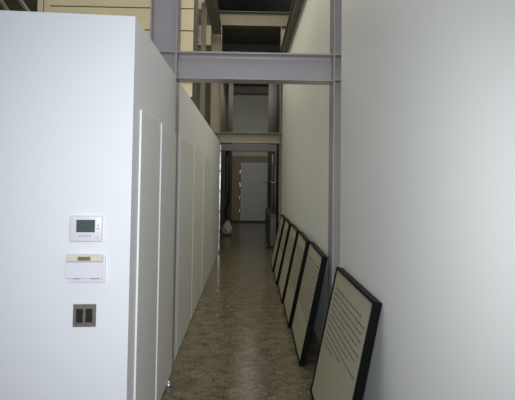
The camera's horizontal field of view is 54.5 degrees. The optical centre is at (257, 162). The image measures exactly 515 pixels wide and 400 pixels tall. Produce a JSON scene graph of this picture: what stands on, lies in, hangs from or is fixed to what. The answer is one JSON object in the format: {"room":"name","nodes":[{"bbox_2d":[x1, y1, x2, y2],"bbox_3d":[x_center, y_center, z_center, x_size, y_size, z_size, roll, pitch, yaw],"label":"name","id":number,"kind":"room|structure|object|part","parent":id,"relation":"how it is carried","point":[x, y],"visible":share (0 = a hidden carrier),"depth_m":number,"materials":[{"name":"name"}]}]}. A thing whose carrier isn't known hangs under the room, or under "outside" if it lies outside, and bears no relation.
{"room":"corridor","nodes":[
{"label":"corridor","id":0,"kind":"room"},
{"bbox_2d":[0,0,37,11],"bbox_3d":[-3.383,-2.223,6.668,1.650,3.242,0.100,1,-2,-1],"label":"wall","id":1,"kind":"structure","parent":0,"point":[13,5],"depth_m":6.62,"materials":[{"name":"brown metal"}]},
{"bbox_2d":[17,0,29,11],"bbox_3d":[-3.346,-2.556,6.331,1.249,1.735,0.060,1,-2,-1],"label":"diagonal brace","id":2,"kind":"object","parent":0,"point":[21,2],"visible":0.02,"depth_m":6.29,"materials":[{"name":"grey metal"}]},
{"bbox_2d":[0,10,219,399],"bbox_3d":[-2.018,0.529,6.185,2.639,2.257,7.995,1,-2,-1],"label":"wall","id":3,"kind":"structure","parent":0,"point":[74,88],"depth_m":2.41,"materials":[{"name":"white paint"}]},
{"bbox_2d":[73,304,95,326],"bbox_3d":[-0.826,0.729,2.388,0.107,0.108,0.010,1,-2,-6],"label":"light switch","id":4,"kind":"object","parent":3,"relation":"attached to","point":[84,315],"visible":1,"depth_m":2.38,"materials":[{"name":"brown metal"}]},
{"bbox_2d":[65,255,105,282],"bbox_3d":[-0.819,0.504,2.381,0.180,0.135,0.042,1,-2,-6],"label":"controller","id":5,"kind":"object","parent":3,"relation":"attached to","point":[78,268],"visible":1,"depth_m":2.37,"materials":[{"name":"white plastic"}]},
{"bbox_2d":[69,215,102,241],"bbox_3d":[-0.821,0.316,2.396,0.154,0.125,0.025,1,-2,-6],"label":"thermostat","id":6,"kind":"object","parent":3,"relation":"attached to","point":[82,228],"visible":1,"depth_m":2.39,"materials":[{"name":"white plastic"}]},
{"bbox_2d":[133,110,160,399],"bbox_3d":[-0.623,0.636,2.845,0.011,1.801,0.571,1,-2,-1],"label":"door","id":7,"kind":"structure","parent":3,"relation":"in","point":[150,128],"depth_m":2.79,"materials":[{"name":"white paint"}]},
{"bbox_2d":[155,123,175,399],"bbox_3d":[-0.634,0.660,3.473,0.016,1.801,0.644,1,-2,-1],"label":"door","id":8,"kind":"structure","parent":3,"relation":"in","point":[164,327],"depth_m":3.40,"materials":[{"name":"white paint"}]},
{"bbox_2d":[176,137,193,354],"bbox_3d":[-0.666,0.705,4.673,0.003,1.801,1.080,1,-2,-1],"label":"door","id":9,"kind":"structure","parent":3,"relation":"in","point":[186,178],"depth_m":4.56,"materials":[{"name":"white paint"}]},
{"bbox_2d":[191,146,203,318],"bbox_3d":[-0.690,0.748,5.800,0.005,1.801,1.125,1,-2,-1],"label":"door","id":10,"kind":"structure","parent":3,"relation":"in","point":[198,154],"depth_m":5.69,"materials":[{"name":"white paint"}]},
{"bbox_2d":[200,2,206,118],"bbox_3d":[-0.912,-1.599,8.389,0.080,2.191,0.080,1,-2,-1],"label":"wall post","id":11,"kind":"object","parent":3,"relation":"on","point":[204,4],"visible":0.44,"depth_m":8.36,"materials":[{"name":"grey metal"}]},
{"bbox_2d":[201,153,210,293],"bbox_3d":[-0.714,0.792,6.976,0.007,1.801,1.170,1,-2,-1],"label":"door","id":12,"kind":"structure","parent":3,"relation":"in","point":[207,159],"depth_m":6.87,"materials":[{"name":"white paint"}]},
{"bbox_2d":[218,145,220,250],"bbox_3d":[-0.768,0.717,10.181,0.030,2.162,0.034,1,-2,-1],"label":"hinge strip","id":13,"kind":"object","parent":3,"relation":"attached to","point":[220,145],"visible":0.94,"depth_m":10.17,"materials":[{"name":"silver metal"}]},
{"bbox_2d":[37,0,198,106],"bbox_3d":[-1.423,-1.974,5.292,1.559,2.690,0.515,1,-2,-1],"label":"wall","id":14,"kind":"structure","parent":0,"point":[140,9],"depth_m":5.03,"materials":[{"name":"beige metal"}]},
{"bbox_3d":[-2.137,-1.994,5.033,0.120,2.690,0.027,1,-2,-1],"label":"corner trim","id":15,"kind":"part","parent":14,"relation":"part of","materials":[{"name":"beige metal"}]},
{"bbox_2d":[205,0,220,33],"bbox_3d":[-0.772,-2.880,7.288,0.170,0.190,6.198,1,-2,-1],"label":"roof beam","id":16,"kind":"structure","parent":14,"relation":"attached to","point":[212,5],"depth_m":9.32,"materials":[{"name":"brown metal"}]},
{"bbox_2d":[198,0,204,9],"bbox_3d":[-1.074,-2.875,8.724,0.335,0.420,0.060,1,-2,-1],"label":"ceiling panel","id":17,"kind":"object","parent":16,"relation":"attached to","point":[200,1],"visible":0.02,"depth_m":8.69,"materials":[{"name":"beige"}]},
{"bbox_2d":[198,12,206,24],"bbox_3d":[-1.064,-2.667,9.192,0.280,0.400,0.050,1,-2,-1],"label":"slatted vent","id":18,"kind":"object","parent":16,"relation":"attached to","point":[199,13],"visible":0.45,"depth_m":9.19,"materials":[{"name":"grey metal"}]},
{"bbox_2d":[197,10,211,125],"bbox_3d":[-2.656,-0.921,10.938,3.320,5.499,0.100,1,-2,-1],"label":"wall","id":19,"kind":"structure","parent":0,"point":[207,85],"depth_m":10.94,"materials":[{"name":"grey paint"}]},
{"bbox_2d":[198,25,210,46],"bbox_3d":[-0.970,-2.278,8.972,0.270,0.390,0.064,1,-2,-1],"label":"board","id":20,"kind":"object","parent":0,"point":[208,27],"visible":0.61,"depth_m":8.97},
{"bbox_2d":[219,83,227,233],"bbox_3d":[-1.040,-0.334,14.594,0.080,4.649,6.780,1,-2,-1],"label":"wall","id":21,"kind":"structure","parent":0,"point":[224,92],"depth_m":14.80,"materials":[{"name":"grey paint"}]},
{"bbox_2d":[161,222,319,399],"bbox_3d":[-1.190,1.775,7.865,6.400,0.080,20.900,1,-2,-1],"label":"floor","id":22,"kind":"structure","parent":0,"point":[238,343],"depth_m":4.58,"materials":[{"name":"stone"}]},
{"bbox_2d":[222,221,231,234],"bbox_3d":[-0.821,1.738,13.435,0.290,0.391,0.305,1,-2,-1],"label":"sack","id":23,"kind":"object","parent":22,"relation":"on","point":[226,228],"visible":1,"depth_m":13.34,"materials":[{"name":"white plastic"}]},
{"bbox_2d":[226,83,232,223],"bbox_3d":[-0.775,-0.275,14.067,0.130,4.499,0.120,1,-2,-1],"label":"post","id":24,"kind":"object","parent":22,"relation":"on","point":[230,95],"visible":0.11,"depth_m":14.03,"materials":[{"name":"grey metal"}]},
{"bbox_2d":[239,162,240,221],"bbox_3d":[-0.628,1.048,17.873,0.020,2.149,0.042,1,-2,-1],"label":"strip","id":25,"kind":"object","parent":22,"relation":"on","point":[240,162],"visible":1,"depth_m":17.85,"materials":[{"name":"brown paint"}]},
{"bbox_2d":[150,0,341,365],"bbox_3d":[-0.023,-0.898,4.017,1.642,4.999,0.200,1,-2,-1],"label":"frame","id":26,"kind":"object","parent":22,"relation":"on","point":[165,15],"visible":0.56,"depth_m":4.00,"materials":[{"name":"grey paint"}]},
{"bbox_2d":[210,11,289,251],"bbox_3d":[-0.160,-0.656,10.431,1.642,4.999,0.200,1,-2,-1],"label":"frame","id":27,"kind":"object","parent":22,"relation":"on","point":[229,19],"visible":0.44,"depth_m":10.44,"materials":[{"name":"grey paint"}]},
{"bbox_2d":[267,84,273,208],"bbox_3d":[0.370,-0.259,14.091,0.150,4.499,0.120,1,-2,-1],"label":"post","id":28,"kind":"object","parent":22,"relation":"on","point":[271,86],"visible":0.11,"depth_m":14.06,"materials":[{"name":"grey metal"}]},
{"bbox_2d":[265,208,276,247],"bbox_3d":[0.307,1.567,12.409,0.147,0.721,2.960,1,-2,-1],"label":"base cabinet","id":29,"kind":"object","parent":22,"relation":"on","point":[270,216],"visible":0.96,"depth_m":11.00,"materials":[{"name":"grey"}]},
{"bbox_2d":[271,154,273,210],"bbox_3d":[0.404,0.868,13.589,0.072,2.209,0.070,1,-2,-1],"label":"pipe","id":30,"kind":"object","parent":22,"relation":"on","point":[272,164],"visible":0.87,"depth_m":13.58,"materials":[{"name":"grey metal"}]},
{"bbox_2d":[271,214,285,271],"bbox_3d":[0.355,1.349,8.607,0.222,0.867,1.020,1,-2,0],"label":"picture frame","id":31,"kind":"object","parent":22,"relation":"on","point":[282,217],"visible":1,"depth_m":8.47,"materials":[{"name":"black paint"}]},
{"bbox_2d":[274,218,291,284],"bbox_3d":[0.376,1.310,7.567,0.222,0.867,1.020,1,-2,0],"label":"picture frame","id":32,"kind":"object","parent":22,"relation":"on","point":[278,265],"visible":1,"depth_m":7.40,"materials":[{"name":"black paint"}]},
{"bbox_2d":[275,220,288,279],"bbox_3d":[0.364,1.307,7.568,0.175,0.828,0.988,1,-2,0],"label":"print","id":33,"kind":"object","parent":32,"relation":"attached to","point":[278,265],"depth_m":7.42},
{"bbox_2d":[278,224,299,301],"bbox_3d":[0.401,1.270,6.529,0.222,0.867,1.020,1,-2,0],"label":"picture frame","id":34,"kind":"object","parent":22,"relation":"on","point":[293,233],"visible":0.99,"depth_m":6.40,"materials":[{"name":"beige paper"}]},
{"bbox_2d":[283,231,309,327],"bbox_3d":[0.420,1.231,5.494,0.222,0.867,1.020,1,-2,0],"label":"picture frame","id":35,"kind":"object","parent":22,"relation":"on","point":[300,252],"visible":0.99,"depth_m":5.33,"materials":[{"name":"white paper"}]},
{"bbox_2d":[291,241,327,366],"bbox_3d":[0.444,1.192,4.461,0.222,0.867,1.020,1,-2,0],"label":"picture frame","id":36,"kind":"object","parent":22,"relation":"on","point":[313,273],"visible":1,"depth_m":4.25,"materials":[{"name":"white paper"}]},
{"bbox_2d":[310,267,381,399],"bbox_3d":[0.488,1.135,2.955,0.222,0.867,1.020,1,-2,-1],"label":"picture frame","id":37,"kind":"object","parent":22,"relation":"on","point":[353,313],"visible":1,"depth_m":2.85,"materials":[{"name":"white paper"}]},
{"bbox_2d":[231,94,268,220],"bbox_3d":[0.341,-0.607,18.097,2.980,5.499,0.100,1,-2,-1],"label":"wall","id":38,"kind":"structure","parent":0,"point":[250,111],"depth_m":18.07,"materials":[{"name":"grey paint"}]},
{"bbox_2d":[231,220,264,222],"bbox_3d":[-0.319,2.098,17.880,1.310,0.059,0.038,1,-2,-1],"label":"baseboard","id":39,"kind":"structure","parent":38,"relation":"attached to","point":[231,220],"depth_m":17.86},
{"bbox_2d":[241,162,267,220],"bbox_3d":[-0.083,1.056,17.973,0.985,2.133,0.104,1,-2,-1],"label":"door","id":40,"kind":"structure","parent":38,"relation":"in","point":[254,175],"depth_m":17.98,"materials":[{"name":"grey paint"}]},
{"bbox_2d":[242,156,267,162],"bbox_3d":[-0.055,-0.128,18.056,1.040,0.230,0.130,1,-2,-1],"label":"trim","id":41,"kind":"structure","parent":38,"relation":"attached to","point":[258,159],"depth_m":17.99,"materials":[{"name":"brown paint"}]},
{"bbox_2d":[222,28,279,86],"bbox_3d":[-0.225,-2.788,14.379,1.630,0.060,7.430,1,-2,-1],"label":"ceiling","id":42,"kind":"structure","parent":0,"point":[229,35],"depth_m":11.43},
{"bbox_2d":[228,86,268,93],"bbox_3d":[-0.302,-2.524,17.385,1.430,0.240,0.160,1,-2,-1],"label":"joist","id":43,"kind":"object","parent":42,"relation":"attached to","point":[236,89],"visible":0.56,"depth_m":17.31,"materials":[{"name":"grey metal"}]},
{"bbox_2d":[222,44,278,52],"bbox_3d":[-0.188,-2.724,12.090,1.430,0.240,0.160,1,-2,-1],"label":"joist","id":44,"kind":"object","parent":42,"relation":"attached to","point":[225,47],"visible":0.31,"depth_m":12.01,"materials":[{"name":"black metal"}]},
{"bbox_2d":[217,0,292,11],"bbox_3d":[-1.152,-3.744,9.826,6.400,0.100,17.400,1,-2,-1],"label":"ceiling","id":45,"kind":"structure","parent":0,"point":[223,5],"depth_m":11.50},
{"bbox_2d":[268,50,279,234],"bbox_3d":[1.179,-0.315,14.301,1.455,4.649,7.460,1,-2,-1],"label":"wall","id":46,"kind":"structure","parent":0,"point":[276,86],"depth_m":12.45,"materials":[{"name":"grey paint"}]},
{"bbox_2d":[221,144,276,151],"bbox_3d":[-0.233,-0.379,12.601,1.430,0.170,0.160,1,-2,-1],"label":"lintel beam","id":47,"kind":"structure","parent":46,"relation":"attached to","point":[224,147],"depth_m":12.52,"materials":[{"name":"grey metal"}]},
{"bbox_2d":[224,151,229,218],"bbox_3d":[-0.775,0.559,12.674,0.135,1.736,0.110,1,-2,-1],"label":"hose","id":48,"kind":"object","parent":47,"relation":"hanging from","point":[227,152],"visible":0.91,"depth_m":12.64,"materials":[{"name":"black rubber"}]},
{"bbox_2d":[281,0,514,399],"bbox_3d":[0.829,-0.240,4.306,0.470,3.729,10.950,1,-2,-1],"label":"wall","id":49,"kind":"structure","parent":0,"point":[427,176],"depth_m":1.97,"materials":[{"name":"white paint"}]},
{"bbox_2d":[274,151,276,213],"bbox_3d":[0.432,0.819,12.290,0.064,2.209,0.062,1,-2,-1],"label":"pipe","id":50,"kind":"object","parent":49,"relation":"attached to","point":[275,156],"visible":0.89,"depth_m":12.28,"materials":[{"name":"grey metal"}]},
{"bbox_2d":[279,0,303,52],"bbox_3d":[0.548,-2.093,7.288,0.165,0.188,6.200,1,-2,-1],"label":"beam","id":51,"kind":"structure","parent":49,"relation":"on","point":[296,5],"depth_m":7.38,"materials":[{"name":"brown metal"}]},
{"bbox_3d":[-4.355,-0.964,10.403,0.100,5.499,15.900,1,-2,-1],"label":"wall","id":52,"kind":"structure","parent":0,"visible":0},
{"bbox_2d":[0,0,9,10],"bbox_3d":[-3.596,-2.560,6.326,1.249,1.735,0.060,1,-2,-1],"label":"diagonal brace","id":53,"kind":"object","parent":52,"relation":"attached to","point":[2,3],"visible":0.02,"depth_m":6.29,"materials":[{"name":"grey metal"}]}
]}

